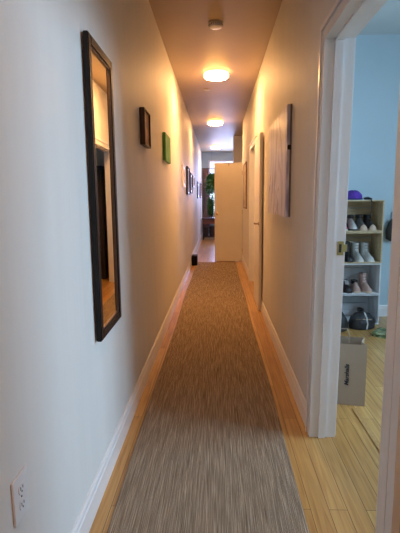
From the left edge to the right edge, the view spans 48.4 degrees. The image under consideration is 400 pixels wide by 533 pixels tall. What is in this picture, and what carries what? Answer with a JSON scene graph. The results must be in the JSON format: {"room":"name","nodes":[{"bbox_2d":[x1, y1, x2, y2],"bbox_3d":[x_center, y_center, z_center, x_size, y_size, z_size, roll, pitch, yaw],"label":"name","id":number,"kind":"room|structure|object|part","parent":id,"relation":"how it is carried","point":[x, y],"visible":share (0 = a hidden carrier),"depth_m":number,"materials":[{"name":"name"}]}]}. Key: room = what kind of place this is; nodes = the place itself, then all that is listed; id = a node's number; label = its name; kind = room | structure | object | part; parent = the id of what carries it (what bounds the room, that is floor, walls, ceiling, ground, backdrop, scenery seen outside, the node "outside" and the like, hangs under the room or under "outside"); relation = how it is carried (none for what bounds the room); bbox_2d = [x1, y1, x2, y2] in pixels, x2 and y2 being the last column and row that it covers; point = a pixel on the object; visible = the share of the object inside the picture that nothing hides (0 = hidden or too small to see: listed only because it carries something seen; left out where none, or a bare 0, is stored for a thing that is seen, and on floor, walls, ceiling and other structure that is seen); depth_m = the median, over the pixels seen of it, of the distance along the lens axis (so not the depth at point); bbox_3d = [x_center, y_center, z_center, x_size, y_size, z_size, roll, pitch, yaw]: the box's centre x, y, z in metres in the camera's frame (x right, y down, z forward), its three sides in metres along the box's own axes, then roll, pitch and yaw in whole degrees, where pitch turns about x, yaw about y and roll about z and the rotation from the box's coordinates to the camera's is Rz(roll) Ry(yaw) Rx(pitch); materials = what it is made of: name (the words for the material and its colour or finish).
{"room":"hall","nodes":[
{"label":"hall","id":0,"kind":"room"},
{"bbox_2d":[0,0,201,532],"bbox_3d":[-0.386,-1.160,6.520,0.150,3.140,19.600,0,9,2],"label":"wall","id":1,"kind":"structure","parent":0,"point":[65,393],"depth_m":1.72,"materials":[{"name":"paint"}]},
{"bbox_2d":[11,466,28,527],"bbox_3d":[-0.511,0.655,1.269,0.010,0.133,0.090,0,9,2],"label":"power outlet","id":2,"kind":"object","parent":1,"relation":"attached to","point":[19,486],"visible":1,"depth_m":1.26,"materials":[{"name":"white plastic"}]},
{"bbox_2d":[18,482,23,494],"bbox_3d":[-0.508,0.631,1.266,0.002,0.027,0.034,0,9,2],"label":"socket","id":3,"kind":"object","parent":2,"relation":"attached to","point":[20,484],"depth_m":1.26,"materials":[{"name":"white plastic"}]},
{"bbox_2d":[20,497,25,509],"bbox_3d":[-0.508,0.679,1.273,0.002,0.027,0.034,0,9,2],"label":"socket","id":4,"kind":"object","parent":2,"relation":"attached to","point":[22,499],"depth_m":1.27,"materials":[{"name":"white plastic"}]},
{"bbox_2d":[82,30,121,341],"bbox_3d":[-0.466,-0.351,2.175,0.026,1.350,0.445,0,9,2],"label":"wall mirror","id":5,"kind":"object","parent":1,"relation":"attached to","point":[98,79],"visible":1,"depth_m":2.12,"materials":[{"name":"black paint"}]},
{"bbox_2d":[91,50,116,324],"bbox_3d":[-0.470,-0.351,2.175,0.010,1.251,0.349,0,9,2],"label":"mirror glass","id":6,"kind":"object","parent":5,"relation":"attached to","point":[101,70],"depth_m":2.19,"materials":[{"name":"silver mirror"}]},
{"bbox_2d":[71,261,191,532],"bbox_3d":[-0.425,0.852,3.290,0.016,0.135,12.310,0,9,2],"label":"baseboard","id":7,"kind":"structure","parent":1,"relation":"attached to","point":[83,524],"depth_m":2.48,"materials":[{"name":"paint"}]},
{"bbox_2d":[139,107,150,148],"bbox_3d":[-0.416,-1.051,3.397,0.038,0.265,0.285,0,9,2],"label":"framed picture","id":8,"kind":"object","parent":1,"relation":"attached to","point":[145,126],"visible":1,"depth_m":3.33},
{"bbox_2d":[145,112,148,144],"bbox_3d":[-0.422,-1.051,3.397,0.025,0.243,0.263,0,9,2],"label":"print","id":9,"kind":"object","parent":8,"relation":"attached to","point":[146,113],"depth_m":3.40},
{"bbox_2d":[162,132,170,163],"bbox_3d":[-0.361,-1.283,4.850,0.032,0.285,0.500,0,9,2],"label":"picture","id":10,"kind":"object","parent":1,"relation":"attached to","point":[165,138],"visible":1,"depth_m":4.68,"materials":[{"name":"green paint"}]},
{"bbox_2d":[182,164,185,186],"bbox_3d":[-0.264,-1.506,7.424,0.020,0.350,0.600,0,9,2],"label":"framed picture","id":11,"kind":"object","parent":1,"relation":"attached to","point":[183,166],"visible":1,"depth_m":7.30,"materials":[{"name":"white wood"}]},
{"bbox_2d":[186,166,189,194],"bbox_3d":[-0.220,-1.607,8.368,0.033,0.505,0.700,0,9,2],"label":"framed picture","id":12,"kind":"object","parent":1,"relation":"attached to","point":[187,167],"visible":1,"depth_m":8.09,"materials":[{"name":"black paint"}]},
{"bbox_2d":[190,172,192,193],"bbox_3d":[-0.184,-1.738,9.309,0.028,0.420,0.600,0,9,2],"label":"framed picture","id":13,"kind":"object","parent":1,"relation":"attached to","point":[191,174],"visible":0.88,"depth_m":9.40,"materials":[{"name":"black paint"}]},
{"bbox_2d":[192,232,202,253],"bbox_3d":[-0.041,-0.651,12.921,0.016,0.200,6.680,0,9,2],"label":"baseboard","id":14,"kind":"structure","parent":1,"relation":"attached to","point":[201,236],"depth_m":12.68,"materials":[{"name":"paint"}]},
{"bbox_2d":[197,181,199,197],"bbox_3d":[-0.048,-2.179,12.729,0.028,0.460,1.000,0,9,2],"label":"framed picture","id":15,"kind":"object","parent":1,"relation":"attached to","point":[198,188],"visible":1,"depth_m":12.81,"materials":[{"name":"black paint"}]},
{"bbox_2d":[149,0,281,151],"bbox_3d":[0.210,-2.695,6.262,1.375,0.160,19.600,0,9,2],"label":"ceiling","id":16,"kind":"structure","parent":0,"point":[239,47],"depth_m":5.05,"materials":[{"name":"paint"}]},
{"bbox_2d":[204,166,214,195],"bbox_3d":[0.407,-3.232,15.398,0.582,1.630,0.597,0,9,2],"label":"hanging plant","id":17,"kind":"object","parent":16,"relation":"hanging from","point":[210,178],"visible":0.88,"depth_m":15.37,"materials":[{"name":"green plant"}]},
{"bbox_2d":[208,20,222,29],"bbox_3d":[0.149,-2.276,4.202,0.144,0.047,0.143,0,9,2],"label":"smoke detector","id":18,"kind":"object","parent":16,"relation":"attached to","point":[213,24],"visible":1,"depth_m":4.16,"materials":[{"name":"white plastic"}]},
{"bbox_2d":[208,120,222,125],"bbox_3d":[0.327,-3.066,9.511,0.330,0.086,0.330,0,9,2],"label":"ceiling light","id":19,"kind":"object","parent":16,"relation":"attached to","point":[210,122],"visible":1,"depth_m":9.39,"materials":[{"name":"white glass"}]},
{"bbox_2d":[211,145,220,148],"bbox_3d":[0.502,-3.753,14.016,0.330,0.086,0.330,0,9,2],"label":"ceiling light","id":20,"kind":"object","parent":16,"relation":"attached to","point":[214,146],"visible":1,"depth_m":13.89,"materials":[{"name":"white glass"}]},
{"bbox_2d":[204,69,228,80],"bbox_3d":[0.214,-2.506,5.835,0.330,0.086,0.330,0,9,2],"label":"ceiling light","id":21,"kind":"object","parent":16,"relation":"attached to","point":[211,74],"visible":1,"depth_m":5.74,"materials":[{"name":"white glass"}]},
{"bbox_2d":[205,74,227,80],"bbox_3d":[0.214,-2.472,5.840,0.308,0.018,0.308,0,9,2],"label":"diffuser","id":22,"kind":"object","parent":21,"relation":"attached to","point":[212,77],"depth_m":5.78,"materials":[{"name":"white glass"}]},
{"bbox_2d":[201,152,232,233],"bbox_3d":[1.929,-2.630,16.023,3.720,3.140,0.200,0,9,2],"label":"wall","id":23,"kind":"structure","parent":0,"point":[206,156],"depth_m":15.79,"materials":[{"name":"paint"}]},
{"bbox_2d":[202,168,213,227],"bbox_3d":[1.150,-2.444,15.906,2.130,2.122,0.062,0,9,2],"label":"curtain","id":24,"kind":"object","parent":23,"relation":"hanging from","point":[205,170],"visible":0.55,"depth_m":15.93,"materials":[{"name":"fabric"}]},
{"bbox_2d":[208,160,232,212],"bbox_3d":[1.197,-2.876,15.995,1.780,1.850,0.080,0,9,2],"label":"window","id":25,"kind":"structure","parent":23,"relation":"in","point":[209,161],"depth_m":15.85,"materials":[{"name":"paint"}]},
{"bbox_2d":[89,238,386,532],"bbox_3d":[2.164,0.430,6.661,5.220,0.100,19.600,0,9,2],"label":"floor","id":26,"kind":"structure","parent":0,"point":[336,478],"depth_m":2.54,"materials":[{"name":"brown wood"}]},
{"bbox_2d":[192,254,197,265],"bbox_3d":[-0.112,-0.141,9.487,0.122,0.218,0.244,0,9,2],"label":"speaker box","id":27,"kind":"object","parent":26,"relation":"on","point":[194,256],"visible":0.99,"depth_m":9.37,"materials":[{"name":"black paint"}]},
{"bbox_2d":[192,257,196,264],"bbox_3d":[-0.126,-0.115,9.371,0.104,0.180,0.005,0,9,2],"label":"grille","id":28,"kind":"object","parent":27,"relation":"attached to","point":[194,259],"depth_m":9.37,"materials":[{"name":"black metal"}]},
{"bbox_2d":[107,262,309,532],"bbox_3d":[0.137,0.732,4.459,0.874,0.008,11.000,0,9,2],"label":"runner rug","id":29,"kind":"object","parent":26,"relation":"on","point":[210,454],"visible":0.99,"depth_m":2.60,"materials":[{"name":"beige carpet"}]},
{"bbox_2d":[202,218,214,239],"bbox_3d":[0.703,-1.326,15.512,1.260,0.740,0.560,0,9,2],"label":"plant stand","id":30,"kind":"object","parent":26,"relation":"on","point":[205,220],"visible":0.41,"depth_m":15.25,"materials":[{"name":"red wood"}]},
{"bbox_2d":[204,227,208,235],"bbox_3d":[0.203,-1.208,15.499,0.200,0.300,0.200,0,9,2],"label":"basket","id":31,"kind":"object","parent":30,"relation":"on","point":[206,230],"visible":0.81,"depth_m":15.42,"materials":[{"name":"wicker"}]},
{"bbox_3d":[0.701,-1.573,15.474,1.200,0.160,0.500,0,9,2],"label":"drawer","id":32,"kind":"part","parent":30,"relation":"part of","materials":[{"name":"brown wood"}]},
{"bbox_2d":[206,195,214,217],"bbox_3d":[0.399,-2.084,15.340,0.413,0.801,0.384,0,9,2],"label":"potted plant","id":33,"kind":"object","parent":30,"relation":"on","point":[210,203],"visible":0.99,"depth_m":15.32,"materials":[{"name":"green plant"}]},
{"bbox_2d":[209,226,214,235],"bbox_3d":[0.433,-1.229,15.487,0.220,0.340,0.220,0,9,2],"label":"basket","id":34,"kind":"object","parent":30,"relation":"on","point":[211,228],"visible":0.91,"depth_m":15.40,"materials":[{"name":"wicker"}]},
{"bbox_2d":[341,312,347,331],"bbox_3d":[1.428,0.567,4.737,0.292,0.225,0.237,2,9,14],"label":"backpack","id":35,"kind":"object","parent":26,"relation":"on","point":[344,323],"visible":0.17,"depth_m":4.67,"materials":[{"name":"black fabric"}]},
{"bbox_2d":[337,328,366,406],"bbox_3d":[0.984,0.689,3.088,0.300,0.487,0.181,2,9,14],"label":"paper shopping bag","id":36,"kind":"object","parent":26,"relation":"on","point":[353,350],"visible":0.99,"depth_m":3.00,"materials":[{"name":"brown paper"}]},
{"bbox_2d":[342,294,379,323],"bbox_3d":[1.732,0.451,5.092,0.510,0.340,0.340,0,9,2],"label":"wooden crate","id":37,"kind":"object","parent":26,"relation":"on","point":[372,307],"visible":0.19,"depth_m":5.23,"materials":[{"name":"white paint"}]},
{"bbox_3d":[1.730,0.290,5.067,0.481,0.012,0.340,0,9,2],"label":"panel","id":38,"kind":"part","parent":37,"relation":"part of","materials":[{"name":"white paint"}]},
{"bbox_2d":[343,263,381,293],"bbox_3d":[1.728,0.112,5.040,0.510,0.340,0.340,0,9,2],"label":"wooden crate","id":39,"kind":"object","parent":37,"relation":"on","point":[373,270],"visible":0.31,"depth_m":5.12,"materials":[{"name":"white paint"}]},
{"bbox_2d":[343,279,351,292],"bbox_3d":[1.645,0.217,5.015,0.096,0.116,0.269,0,9,2],"label":"shoe","id":40,"kind":"object","parent":39,"relation":"in","point":[346,288],"visible":0.79,"depth_m":4.94,"materials":[{"name":"black leather"}]},
{"bbox_2d":[350,279,360,292],"bbox_3d":[1.746,0.217,5.005,0.096,0.116,0.238,0,9,5],"label":"shoe","id":41,"kind":"object","parent":39,"relation":"in","point":[354,286],"visible":0.96,"depth_m":4.95,"materials":[{"name":"pink fabric"}]},
{"bbox_3d":[1.730,0.273,5.065,0.481,0.012,0.340,0,9,2],"label":"panel","id":42,"kind":"part","parent":39,"relation":"part of","materials":[{"name":"white paint"}]},
{"bbox_3d":[1.726,-0.049,5.016,0.481,0.012,0.340,0,9,2],"label":"panel","id":43,"kind":"part","parent":39,"relation":"part of","materials":[{"name":"white paint"}]},
{"bbox_2d":[344,232,382,262],"bbox_3d":[1.725,-0.227,4.989,0.510,0.340,0.340,0,9,2],"label":"wooden crate","id":44,"kind":"object","parent":39,"relation":"on","point":[375,239],"visible":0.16,"depth_m":5.05,"materials":[{"name":"brown wood"}]},
{"bbox_2d":[344,241,353,261],"bbox_3d":[1.641,-0.169,4.955,0.096,0.210,0.268,0,9,2],"label":"boot","id":45,"kind":"object","parent":44,"relation":"in","point":[348,258],"visible":0.62,"depth_m":4.91,"materials":[{"name":"black leather"}]},
{"bbox_2d":[351,242,363,261],"bbox_3d":[1.746,-0.164,4.952,0.096,0.200,0.268,-1,9,-1],"label":"boot","id":46,"kind":"object","parent":44,"relation":"in","point":[356,256],"visible":0.9,"depth_m":4.96,"materials":[{"name":"grey leather"}]},
{"bbox_3d":[1.726,-0.066,5.013,0.481,0.012,0.340,0,9,2],"label":"panel","id":47,"kind":"part","parent":44,"relation":"part of","materials":[{"name":"brown wood"}]},
{"bbox_3d":[1.723,-0.388,4.964,0.481,0.012,0.340,0,9,2],"label":"panel","id":48,"kind":"part","parent":44,"relation":"part of","materials":[{"name":"brown wood"}]},
{"bbox_2d":[346,200,384,231],"bbox_3d":[1.721,-0.566,4.937,0.510,0.340,0.340,0,9,2],"label":"wooden crate","id":49,"kind":"object","parent":44,"relation":"on","point":[354,207],"visible":0.37,"depth_m":5.04,"materials":[{"name":"brown wood"}]},
{"bbox_2d":[346,214,357,230],"bbox_3d":[1.673,-0.486,4.907,0.096,0.166,0.261,0,9,5],"label":"shoe","id":50,"kind":"object","parent":49,"relation":"in","point":[351,226],"visible":0.99,"depth_m":4.87,"materials":[{"name":"white leather"}]},
{"bbox_2d":[348,190,362,199],"bbox_3d":[1.681,-0.785,4.875,0.202,0.104,0.176,0,9,2],"label":"knit hat","id":51,"kind":"object","parent":49,"relation":"on","point":[352,194],"visible":0.83,"depth_m":4.81,"materials":[{"name":"purple fabric"}]},
{"bbox_2d":[354,214,367,230],"bbox_3d":[1.770,-0.487,4.904,0.096,0.166,0.261,-1,9,-1],"label":"shoe","id":52,"kind":"object","parent":49,"relation":"in","point":[359,223],"visible":0.97,"depth_m":4.87,"materials":[{"name":"grey leather"}]},
{"bbox_3d":[1.723,-0.405,4.962,0.481,0.012,0.340,0,9,2],"label":"panel","id":53,"kind":"part","parent":49,"relation":"part of","materials":[{"name":"brown wood"}]},
{"bbox_3d":[1.719,-0.727,4.913,0.481,0.012,0.340,0,9,2],"label":"panel","id":54,"kind":"part","parent":49,"relation":"part of","materials":[{"name":"brown wood"}]},
{"bbox_2d":[364,197,371,219],"bbox_3d":[1.804,-0.618,4.790,0.032,0.265,0.118,-3,9,-18],"label":"strap","id":55,"kind":"object","parent":49,"relation":"hanging from","point":[365,198],"visible":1,"depth_m":4.75,"materials":[{"name":"black leather"}]},
{"bbox_2d":[363,214,376,230],"bbox_3d":[1.866,-0.489,4.910,0.096,0.166,0.261,-1,9,-3],"label":"shoe","id":56,"kind":"object","parent":49,"relation":"in","point":[370,226],"visible":0.87,"depth_m":4.88,"materials":[{"name":"grey leather"}]},
{"bbox_3d":[1.969,-0.567,4.927,0.014,0.340,0.340,0,9,2],"label":"panel","id":57,"kind":"part","parent":49,"relation":"part of","materials":[{"name":"brown wood"}]},
{"bbox_2d":[360,242,374,261],"bbox_3d":[1.856,-0.165,4.947,0.096,0.200,0.268,-1,9,-4],"label":"boot","id":58,"kind":"object","parent":44,"relation":"in","point":[364,252],"visible":0.91,"depth_m":4.95,"materials":[{"name":"grey leather"}]},
{"bbox_3d":[1.972,-0.228,4.979,0.014,0.340,0.340,0,9,2],"label":"panel","id":59,"kind":"part","parent":44,"relation":"part of","materials":[{"name":"brown wood"}]},
{"bbox_2d":[358,272,371,292],"bbox_3d":[1.855,0.175,4.999,0.096,0.199,0.268,-1,9,-2],"label":"boot","id":60,"kind":"object","parent":39,"relation":"in","point":[364,287],"visible":0.95,"depth_m":5.00,"materials":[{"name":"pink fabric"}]},
{"bbox_3d":[1.976,0.111,5.030,0.014,0.340,0.340,0,9,2],"label":"panel","id":61,"kind":"part","parent":39,"relation":"part of","materials":[{"name":"white paint"}]},
{"bbox_3d":[1.980,0.450,5.082,0.014,0.340,0.340,0,9,2],"label":"panel","id":62,"kind":"part","parent":37,"relation":"part of","materials":[{"name":"white paint"}]},
{"bbox_2d":[348,311,375,329],"bbox_3d":[1.749,0.574,4.796,0.292,0.185,0.205,-1,9,-3],"label":"backpack","id":63,"kind":"object","parent":26,"relation":"on","point":[361,320],"visible":1,"depth_m":4.74,"materials":[{"name":"black fabric"}]},
{"bbox_2d":[352,408,379,451],"bbox_3d":[0.966,1.204,1.304,0.035,0.007,3.390,0,9,2],"label":"threshold","id":64,"kind":"object","parent":26,"relation":"on","point":[369,431],"visible":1,"depth_m":2.71,"materials":[{"name":"brown wood"}]},
{"bbox_2d":[372,327,386,338],"bbox_3d":[1.938,0.680,4.496,0.340,0.061,0.212,6,11,36],"label":"mat","id":65,"kind":"object","parent":26,"relation":"on","point":[380,332],"visible":0.48,"depth_m":4.50,"materials":[{"name":"green fabric"}]},
{"bbox_2d":[233,135,242,162],"bbox_3d":[1.441,-2.022,12.061,1.080,3.140,0.150,0,9,2],"label":"wall","id":66,"kind":"structure","parent":0,"point":[237,140],"depth_m":11.84,"materials":[{"name":"paint"}]},
{"bbox_2d":[242,0,399,532],"bbox_3d":[0.746,-0.688,3.343,0.125,3.140,13.270,0,9,2],"label":"wall","id":67,"kind":"structure","parent":0,"point":[288,73],"depth_m":3.26,"materials":[{"name":"paint"}]},
{"bbox_2d":[214,163,242,260],"bbox_3d":[0.633,-1.190,9.846,0.617,2.153,0.168,0,9,2],"label":"door","id":68,"kind":"structure","parent":67,"relation":"in","point":[227,176],"depth_m":9.82,"materials":[{"name":"paint"}]},
{"bbox_2d":[242,159,242,222],"bbox_3d":[1.004,-1.249,9.936,0.139,2.260,0.085,0,9,2],"label":"door frame","id":69,"kind":"structure","parent":67,"relation":"attached to","point":[242,159],"depth_m":9.83,"materials":[{"name":"paint"}]},
{"bbox_2d":[243,161,246,208],"bbox_3d":[0.891,-1.593,8.812,0.016,0.880,0.900,0,9,2],"label":"framed poster","id":70,"kind":"object","parent":67,"relation":"attached to","point":[245,164],"visible":1,"depth_m":8.64,"materials":[{"name":"brown wood"}]},
{"bbox_2d":[244,164,245,206],"bbox_3d":[0.893,-1.593,8.812,0.009,0.832,0.852,0,9,2],"label":"print","id":71,"kind":"object","parent":70,"relation":"attached to","point":[244,164],"depth_m":8.72},
{"bbox_2d":[242,255,248,278],"bbox_3d":[0.904,-0.017,8.906,0.016,0.135,2.470,0,9,2],"label":"baseboard","id":72,"kind":"structure","parent":67,"relation":"attached to","point":[243,260],"depth_m":8.66,"materials":[{"name":"paint"}]},
{"bbox_2d":[249,132,257,280],"bbox_3d":[0.884,-0.787,6.840,0.167,2.280,1.380,0,9,2],"label":"door frame","id":73,"kind":"structure","parent":67,"relation":"attached to","point":[252,144],"depth_m":7.41,"materials":[{"name":"paint"}]},
{"bbox_2d":[254,132,262,309],"bbox_3d":[0.731,-0.578,5.802,0.100,2.158,0.813,0,9,3],"label":"door","id":74,"kind":"structure","parent":67,"relation":"in","point":[258,190],"depth_m":5.52,"materials":[{"name":"paint"}]},
{"bbox_2d":[268,104,291,216],"bbox_3d":[0.687,-0.874,3.899,0.033,0.830,1.180,0,9,2],"label":"abstract canvas","id":75,"kind":"object","parent":67,"relation":"attached to","point":[280,132],"visible":1,"depth_m":3.64,"materials":[{"name":"beige fabric"}]},
{"bbox_2d":[261,299,305,424],"bbox_3d":[0.728,0.655,4.505,0.016,0.135,3.680,0,9,2],"label":"baseboard","id":76,"kind":"structure","parent":67,"relation":"attached to","point":[300,400],"depth_m":3.50,"materials":[{"name":"paint"}]},
{"bbox_2d":[305,0,399,532],"bbox_3d":[0.689,-0.056,1.898,0.171,2.325,1.330,0,9,2],"label":"door frame","id":77,"kind":"structure","parent":67,"relation":"attached to","point":[346,19],"depth_m":2.29,"materials":[{"name":"paint"}]},
{"bbox_3d":[0.760,-0.099,2.407,0.034,0.075,0.007,0,9,2],"label":"strike plate","id":78,"kind":"part","parent":77,"relation":"part of","materials":[{"name":"gold metal"}]},
{"bbox_2d":[342,34,399,304],"bbox_3d":[2.792,-0.975,5.085,3.825,3.140,0.120,0,9,2],"label":"wall","id":79,"kind":"structure","parent":0,"point":[376,87],"depth_m":4.97,"materials":[{"name":"paint"}]},
{"bbox_2d":[379,305,387,315],"bbox_3d":[2.155,0.523,5.270,2.525,0.135,0.016,0,9,2],"label":"baseboard","id":80,"kind":"structure","parent":79,"relation":"attached to","point":[383,309],"depth_m":5.26,"materials":[{"name":"paint"}]},
{"bbox_2d":[386,213,391,240],"bbox_3d":[2.196,-0.457,5.077,0.150,0.331,0.078,0,9,2],"label":"pouch","id":81,"kind":"object","parent":79,"relation":"hanging from","point":[389,226],"visible":0.44,"depth_m":5.06,"materials":[{"name":"black fabric"}]},
{"bbox_2d":[358,0,399,34],"bbox_3d":[2.817,-2.776,6.146,3.845,0.100,19.600,0,9,2],"label":"ceiling","id":82,"kind":"structure","parent":0,"point":[386,20],"depth_m":4.47,"materials":[{"name":"paint"}]}
]}

